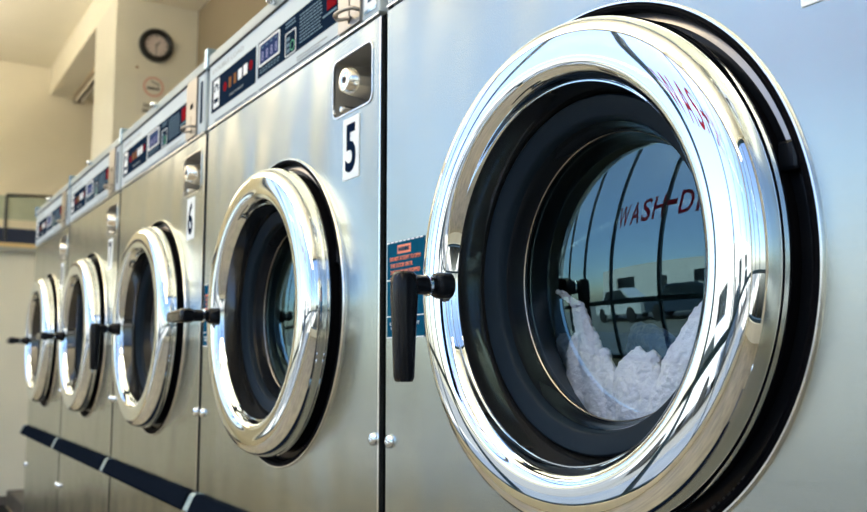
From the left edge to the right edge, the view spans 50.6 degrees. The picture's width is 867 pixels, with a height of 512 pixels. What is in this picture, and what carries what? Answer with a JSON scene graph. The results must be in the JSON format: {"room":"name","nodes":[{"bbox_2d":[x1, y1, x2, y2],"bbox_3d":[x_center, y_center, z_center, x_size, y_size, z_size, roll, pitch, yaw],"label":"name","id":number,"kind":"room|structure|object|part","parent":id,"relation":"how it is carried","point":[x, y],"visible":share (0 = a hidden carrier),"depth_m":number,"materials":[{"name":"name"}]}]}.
{"room":"laundry","nodes":[
{"label":"laundry","id":0,"kind":"room"},
{"bbox_2d":[0,61,92,229],"bbox_3d":[-3.862,0.134,6.545,3.180,3.326,0.150,4,-8,-31],"label":"wall","id":1,"kind":"structure","parent":0,"point":[46,139],"depth_m":7.08,"materials":[{"name":"beige paint"}]},
{"bbox_2d":[0,496,6,505],"bbox_3d":[-4.143,1.719,6.077,2.400,0.070,0.018,4,-8,-31],"label":"baseboard","id":2,"kind":"structure","parent":1,"relation":"attached to","point":[3,499],"depth_m":6.68,"materials":[{"name":"concrete"}]},
{"bbox_2d":[0,252,34,495],"bbox_3d":[-3.883,0.848,6.355,3.030,1.864,0.012,4,-8,-31],"label":"wall","id":3,"kind":"structure","parent":1,"relation":"attached to","point":[17,270],"depth_m":6.82,"materials":[{"name":"white paint"}]},
{"bbox_2d":[0,227,35,243],"bbox_3d":[-3.884,-0.202,6.476,3.030,0.110,0.010,4,-8,-31],"label":"trim","id":4,"kind":"structure","parent":1,"relation":"attached to","point":[25,236],"depth_m":6.93,"materials":[{"name":"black paint"}]},
{"bbox_2d":[0,246,35,253],"bbox_3d":[-3.868,-0.096,6.438,3.030,0.034,0.070,4,-8,-31],"label":"trim","id":5,"kind":"structure","parent":1,"relation":"attached to","point":[2,248],"depth_m":6.86,"materials":[{"name":"grey"}]},
{"bbox_2d":[0,242,36,247],"bbox_3d":[-3.884,-0.129,6.467,3.030,0.038,0.010,4,-8,-31],"label":"trim","id":6,"kind":"structure","parent":1,"relation":"attached to","point":[5,244],"depth_m":6.92,"materials":[{"name":"brown paint"}]},
{"bbox_2d":[0,195,46,221],"bbox_3d":[-3.045,-0.354,7.012,0.600,0.180,0.006,4,-8,-31],"label":"window","id":7,"kind":"structure","parent":1,"relation":"attached to","point":[18,208],"depth_m":6.96,"materials":[{"name":"glass"}]},
{"bbox_2d":[3,193,52,239],"bbox_3d":[-3.022,-0.290,7.001,0.465,0.371,0.018,4,-8,-31],"label":"window frame","id":8,"kind":"structure","parent":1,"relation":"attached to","point":[7,194],"depth_m":6.90,"materials":[{"name":"grey metal"}]},
{"bbox_2d":[0,0,92,67],"bbox_3d":[-1.504,-2.024,2.767,3.030,0.100,9.136,4,-8,-31],"label":"ceiling","id":9,"kind":"structure","parent":0,"point":[32,32],"depth_m":6.32,"materials":[{"name":"paint"}]},
{"bbox_2d":[50,0,208,100],"bbox_3d":[-0.409,-1.792,3.414,0.465,0.216,9.136,4,-8,-31],"label":"beam","id":10,"kind":"structure","parent":9,"relation":"attached to","point":[75,62],"depth_m":6.31,"materials":[{"name":"paint"}]},
{"bbox_2d":[73,67,94,103],"bbox_3d":[-2.372,-1.296,6.522,0.090,0.060,1.550,4,-8,-31],"label":"lamp","id":11,"kind":"object","parent":10,"relation":"attached to","point":[86,88],"visible":0.41,"depth_m":6.88,"materials":[{"name":"beige metal"}]},
{"bbox_2d":[197,0,267,66],"bbox_3d":[-0.146,-0.229,3.397,0.150,3.326,9.136,4,-8,-31],"label":"wall","id":12,"kind":"structure","parent":0,"point":[218,20],"depth_m":5.06,"materials":[{"name":"brown paint"}]},
{"bbox_3d":[-1.500,1.380,2.378,3.030,0.100,9.136,4,-8,-31],"label":"floor","id":13,"kind":"structure","parent":0,"visible":0},
{"bbox_2d":[0,505,9,511],"bbox_3d":[-3.070,1.666,5.361,1.280,0.012,2.286,4,-8,-31],"label":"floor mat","id":14,"kind":"object","parent":13,"relation":"on","point":[3,508],"visible":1,"depth_m":6.46,"materials":[{"name":"black rubber"}]},
{"bbox_2d":[6,489,23,511],"bbox_3d":[-1.889,1.609,5.304,0.630,0.110,3.726,4,-8,-31],"label":"plinth","id":15,"kind":"object","parent":13,"relation":"on","point":[15,498],"visible":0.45,"depth_m":6.44,"materials":[{"name":"concrete"}]},
{"bbox_2d":[6,183,72,511],"bbox_3d":[-1.054,0.553,3.326,0.882,1.518,0.699,4,-8,-31],"label":"washing machine","id":16,"kind":"object","parent":13,"relation":"on","point":[41,368],"visible":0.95,"depth_m":3.08,"materials":[{"name":"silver metal"}]},
{"bbox_3d":[-1.510,0.303,3.277,0.023,0.024,0.104,4,-8,-31],"label":"lever","id":17,"kind":"part","parent":16,"relation":"part of","materials":[{"name":"black plastic"}]},
{"bbox_3d":[-1.466,0.300,3.257,0.046,0.026,0.026,4,-8,-31],"label":"handle","id":18,"kind":"part","parent":16,"relation":"part of","materials":[{"name":"black plastic"}]},
{"bbox_3d":[-1.354,0.286,3.141,0.036,0.426,0.426,4,-8,-31],"label":"door","id":19,"kind":"part","parent":16,"relation":"part of","materials":[{"name":"silver metal"}]},
{"bbox_3d":[-1.335,0.613,3.139,0.012,1.357,0.678,4,-8,-31],"label":"panel","id":20,"kind":"part","parent":16,"relation":"part of","materials":[{"name":"metal"}]},
{"bbox_3d":[-1.213,-0.188,3.303,0.304,0.018,0.678,4,-8,-31],"label":"lid","id":21,"kind":"part","parent":16,"relation":"part of","materials":[{"name":"metal"}]},
{"bbox_3d":[-1.335,-0.127,3.220,0.014,0.116,0.678,4,-8,-31],"label":"control panel","id":22,"kind":"part","parent":16,"relation":"part of","materials":[{"name":"metal"}]},
{"bbox_3d":[-1.203,0.063,2.971,0.001,0.082,0.046,4,-8,-31],"label":"number plate","id":23,"kind":"part","parent":16,"relation":"part of","materials":[{"name":"white"}]},
{"bbox_3d":[-1.159,0.579,2.848,0.006,1.358,0.004,4,-8,-31],"label":"edge trim","id":24,"kind":"part","parent":16,"relation":"part of","materials":[{"name":"silver metal"}]},
{"bbox_2d":[36,138,124,511],"bbox_3d":[-0.689,0.484,2.733,0.882,1.518,0.699,4,-8,-31],"label":"washing machine","id":25,"kind":"object","parent":13,"relation":"on","point":[84,442],"visible":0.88,"depth_m":2.49,"materials":[{"name":"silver metal"}]},
{"bbox_3d":[-1.145,0.235,2.684,0.023,0.024,0.104,4,-8,-31],"label":"lever","id":26,"kind":"part","parent":25,"relation":"part of","materials":[{"name":"black plastic"}]},
{"bbox_3d":[-1.101,0.232,2.664,0.046,0.026,0.026,4,-8,-31],"label":"handle","id":27,"kind":"part","parent":25,"relation":"part of","materials":[{"name":"black plastic"}]},
{"bbox_3d":[-1.138,-0.236,2.941,0.057,0.038,0.016,4,-8,-31],"label":"lid corner","id":28,"kind":"part","parent":25,"relation":"part of","materials":[{"name":"silver metal"}]},
{"bbox_3d":[-0.988,0.217,2.548,0.036,0.426,0.426,4,-8,-31],"label":"door","id":29,"kind":"part","parent":25,"relation":"part of","materials":[{"name":"silver metal"}]},
{"bbox_3d":[-0.970,0.545,2.546,0.012,1.357,0.678,4,-8,-31],"label":"panel","id":30,"kind":"part","parent":25,"relation":"part of","materials":[{"name":"metal"}]},
{"bbox_3d":[-0.848,-0.256,2.709,0.304,0.018,0.678,4,-8,-31],"label":"lid","id":31,"kind":"part","parent":25,"relation":"part of","materials":[{"name":"metal"}]},
{"bbox_3d":[-0.970,-0.195,2.627,0.014,0.116,0.678,4,-8,-31],"label":"control panel","id":32,"kind":"part","parent":25,"relation":"part of","materials":[{"name":"metal"}]},
{"bbox_2d":[98,172,104,191],"bbox_3d":[-0.908,-0.204,2.514,0.001,0.044,0.080,4,-8,-31],"label":"print","id":33,"kind":"object","parent":25,"relation":"on","point":[101,175],"depth_m":2.52,"materials":[{"name":"blue"}]},
{"bbox_3d":[-0.846,-0.180,2.386,0.020,0.012,0.049,4,-8,-31],"label":"return lever","id":34,"kind":"part","parent":25,"relation":"part of","materials":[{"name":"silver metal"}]},
{"bbox_3d":[-0.838,-0.005,2.378,0.001,0.082,0.046,4,-8,-31],"label":"number plate","id":35,"kind":"part","parent":25,"relation":"part of","materials":[{"name":"white plastic"}]},
{"bbox_3d":[-0.794,0.511,2.255,0.006,1.358,0.004,4,-8,-31],"label":"edge trim","id":36,"kind":"part","parent":25,"relation":"part of","materials":[{"name":"silver metal"}]},
{"bbox_2d":[91,0,197,159],"bbox_3d":[-1.739,0.108,5.386,0.465,3.110,0.564,4,-8,-31],"label":"pillar","id":37,"kind":"structure","parent":13,"relation":"on","point":[118,54],"depth_m":5.29,"materials":[{"name":"paint"}]},
{"bbox_2d":[136,73,169,114],"bbox_3d":[-1.604,-0.916,5.249,0.188,0.235,0.006,4,-8,-31],"label":"no smoking sign","id":38,"kind":"object","parent":37,"relation":"attached to","point":[150,88],"visible":0.7,"depth_m":5.24,"materials":[{"name":"beige paper"}]},
{"bbox_2d":[139,28,173,62],"bbox_3d":[-1.592,-1.212,5.276,0.196,0.196,0.032,4,-8,-31],"label":"wall clock","id":39,"kind":"object","parent":37,"relation":"attached to","point":[155,44],"visible":1,"depth_m":5.27,"materials":[{"name":"black plastic"}]},
{"bbox_2d":[89,61,213,511],"bbox_3d":[-0.323,0.416,2.139,0.882,1.518,0.699,4,-8,-31],"label":"washing machine","id":40,"kind":"object","parent":13,"relation":"on","point":[153,465],"visible":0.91,"depth_m":1.89,"materials":[{"name":"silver metal"}]},
{"bbox_3d":[-0.759,0.203,2.052,0.023,0.104,0.024,4,-8,-31],"label":"lever","id":41,"kind":"part","parent":40,"relation":"part of","materials":[{"name":"black plastic"}]},
{"bbox_3d":[-0.736,0.164,2.071,0.046,0.026,0.026,4,-8,-31],"label":"handle","id":42,"kind":"part","parent":40,"relation":"part of","materials":[{"name":"black plastic"}]},
{"bbox_3d":[-0.773,-0.304,2.348,0.057,0.038,0.016,4,-8,-31],"label":"lid corner","id":43,"kind":"part","parent":40,"relation":"part of","materials":[{"name":"silver metal"}]},
{"bbox_3d":[-0.623,0.149,1.954,0.036,0.426,0.426,4,-8,-31],"label":"door","id":44,"kind":"part","parent":40,"relation":"part of","materials":[{"name":"silver metal"}]},
{"bbox_3d":[-0.582,0.152,1.979,0.020,0.250,0.250,4,-8,-31],"label":"door glass","id":45,"kind":"part","parent":40,"relation":"part of","materials":[{"name":"clear glass"}]},
{"bbox_3d":[-0.604,0.477,1.952,0.012,1.357,0.678,4,-8,-31],"label":"panel","id":46,"kind":"part","parent":40,"relation":"part of","materials":[{"name":"metal"}]},
{"bbox_3d":[-0.482,-0.324,2.116,0.304,0.018,0.678,4,-8,-31],"label":"lid","id":47,"kind":"part","parent":40,"relation":"part of","materials":[{"name":"metal"}]},
{"bbox_3d":[-0.604,-0.263,2.034,0.014,0.116,0.678,4,-8,-31],"label":"control panel","id":48,"kind":"part","parent":40,"relation":"part of","materials":[{"name":"metal"}]},
{"bbox_2d":[168,112,179,139],"bbox_3d":[-0.543,-0.272,1.921,0.001,0.044,0.080,4,-8,-31],"label":"print","id":49,"kind":"object","parent":40,"relation":"on","point":[173,117],"depth_m":1.92,"materials":[{"name":"blue"}]},
{"bbox_3d":[-0.481,-0.248,1.793,0.020,0.012,0.049,4,-8,-31],"label":"return lever","id":50,"kind":"part","parent":40,"relation":"part of","materials":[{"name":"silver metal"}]},
{"bbox_3d":[-0.472,-0.073,1.785,0.001,0.082,0.046,4,-8,-31],"label":"number plate","id":51,"kind":"part","parent":40,"relation":"part of","materials":[{"name":"white plastic"}]},
{"bbox_3d":[-0.428,0.443,1.661,0.006,1.358,0.004,4,-8,-31],"label":"edge trim","id":52,"kind":"part","parent":40,"relation":"part of","materials":[{"name":"silver metal"}]},
{"bbox_2d":[166,0,394,511],"bbox_3d":[0.042,0.348,1.546,0.882,1.518,0.699,4,-8,-31],"label":"washing machine","id":53,"kind":"object","parent":13,"relation":"on","point":[292,413],"visible":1,"depth_m":1.29,"materials":[{"name":"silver metal"}]},
{"bbox_3d":[-0.414,0.098,1.498,0.023,0.024,0.104,4,-8,-31],"label":"lever","id":54,"kind":"part","parent":53,"relation":"part of","materials":[{"name":"black plastic"}]},
{"bbox_3d":[-0.370,0.096,1.478,0.046,0.026,0.026,4,-8,-31],"label":"handle","id":55,"kind":"part","parent":53,"relation":"part of","materials":[{"name":"black plastic"}]},
{"bbox_3d":[-0.407,-0.372,1.755,0.057,0.038,0.016,4,-8,-31],"label":"lid corner","id":56,"kind":"part","parent":53,"relation":"part of","materials":[{"name":"silver metal"}]},
{"bbox_2d":[214,84,217,103],"bbox_3d":[-0.399,-0.299,1.686,0.001,0.036,0.024,4,-8,-31],"label":"print","id":57,"kind":"object","parent":53,"relation":"attached to","point":[215,85],"depth_m":1.69,"materials":[{"name":"white"}]},
{"bbox_3d":[-0.117,-0.392,1.523,0.304,0.018,0.678,4,-8,-31],"label":"lid","id":58,"kind":"part","parent":53,"relation":"part of","materials":[{"name":"metal"}]},
{"bbox_3d":[-0.257,0.081,1.361,0.036,0.426,0.426,4,-8,-31],"label":"door","id":59,"kind":"part","parent":53,"relation":"part of","materials":[{"name":"silver metal"}]},
{"bbox_3d":[-0.216,0.084,1.386,0.020,0.250,0.250,4,-8,-31],"label":"door glass","id":60,"kind":"part","parent":53,"relation":"part of","materials":[{"name":"clear glass"}]},
{"bbox_2d":[286,37,289,53],"bbox_3d":[-0.222,-0.321,1.397,0.001,0.024,0.012,4,-8,-31],"label":"print","id":61,"kind":"object","parent":53,"relation":"attached to","point":[287,38],"depth_m":1.40,"materials":[{"name":"blue"}]},
{"bbox_3d":[-0.217,-0.323,1.390,0.001,0.037,0.041,4,-8,-31],"label":"diagram frame","id":62,"kind":"part","parent":53,"relation":"part of","materials":[{"name":"white"}]},
{"bbox_3d":[-0.239,-0.331,1.441,0.014,0.116,0.678,4,-8,-31],"label":"control panel","id":63,"kind":"part","parent":53,"relation":"part of","materials":[{"name":"metal"}]},
{"bbox_2d":[299,0,321,43],"bbox_3d":[-0.178,-0.340,1.327,0.001,0.044,0.080,4,-8,-31],"label":"print","id":64,"kind":"object","parent":53,"relation":"on","point":[310,12],"depth_m":1.33,"materials":[{"name":"blue"}]},
{"bbox_2d":[296,36,326,60],"bbox_3d":[-0.176,-0.298,1.320,0.001,0.006,0.105,4,-8,-31],"label":"print","id":65,"kind":"object","parent":53,"relation":"on","point":[315,47],"depth_m":1.32,"materials":[{"name":"grey metal"}]},
{"bbox_3d":[-0.115,-0.316,1.200,0.020,0.012,0.049,4,-8,-31],"label":"return lever","id":66,"kind":"part","parent":53,"relation":"part of","materials":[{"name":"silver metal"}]},
{"bbox_3d":[-0.107,-0.141,1.192,0.001,0.082,0.046,4,-8,-31],"label":"number plate","id":67,"kind":"part","parent":53,"relation":"part of","materials":[{"name":"white plastic"}]},
{"bbox_3d":[-0.063,0.375,1.068,0.006,1.358,0.004,4,-8,-31],"label":"edge trim","id":68,"kind":"part","parent":53,"relation":"part of","materials":[{"name":"silver metal"}]},
{"bbox_2d":[384,0,866,511],"bbox_3d":[0.408,0.280,0.953,0.882,1.518,0.699,4,-8,-31],"label":"washing machine","id":69,"kind":"object","parent":13,"relation":"on","point":[646,161],"visible":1,"depth_m":0.77,"materials":[{"name":"silver metal"}]},
{"bbox_3d":[0.127,-0.399,0.848,0.014,0.116,0.678,4,-8,-31],"label":"control panel","id":70,"kind":"part","parent":69,"relation":"part of","materials":[{"name":"metal"}]},
{"bbox_3d":[-0.028,0.067,0.866,0.023,0.104,0.024,4,-8,-31],"label":"lever","id":71,"kind":"part","parent":69,"relation":"part of","materials":[{"name":"black plastic"}]},
{"bbox_3d":[-0.005,0.028,0.884,0.046,0.026,0.026,4,-8,-31],"label":"handle","id":72,"kind":"part","parent":69,"relation":"part of","materials":[{"name":"black plastic"}]},
{"bbox_2d":[556,333,570,370],"bbox_3d":[0.207,0.177,0.979,0.213,0.195,0.058,-6,-9,43],"label":"towel","id":73,"kind":"object","parent":69,"relation":"in","point":[562,342],"visible":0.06,"depth_m":1.05,"materials":[{"name":"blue fabric"}]},
{"bbox_2d":[556,289,617,429],"bbox_3d":[0.176,0.135,0.915,0.060,0.210,0.121,4,-8,-31],"label":"towel","id":74,"kind":"object","parent":69,"relation":"in","point":[591,367],"visible":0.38,"depth_m":0.91,"materials":[{"name":"white fabric"}]},
{"bbox_2d":[612,346,661,428],"bbox_3d":[0.207,0.159,0.859,0.058,0.149,0.075,4,-8,-31],"label":"towel","id":75,"kind":"object","parent":69,"relation":"in","point":[636,374],"visible":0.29,"depth_m":0.85,"materials":[{"name":"white fabric"}]},
{"bbox_2d":[625,321,675,359],"bbox_3d":[0.269,0.152,0.992,0.083,0.162,0.140,4,-8,-31],"label":"cloth","id":76,"kind":"object","parent":69,"relation":"in","point":[650,336],"visible":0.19,"depth_m":0.99,"materials":[{"name":"blue"}]},
{"bbox_2d":[644,302,701,417],"bbox_3d":[0.257,0.132,0.799,0.095,0.263,0.178,4,-8,-31],"label":"towel","id":77,"kind":"object","parent":69,"relation":"in","point":[674,363],"visible":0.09,"depth_m":0.80,"materials":[{"name":"white fabric"}]},
{"bbox_3d":[0.258,-0.209,0.599,0.001,0.082,0.046,4,-8,-31],"label":"number plate","id":78,"kind":"part","parent":69,"relation":"part of","materials":[{"name":"white"}]}
]}

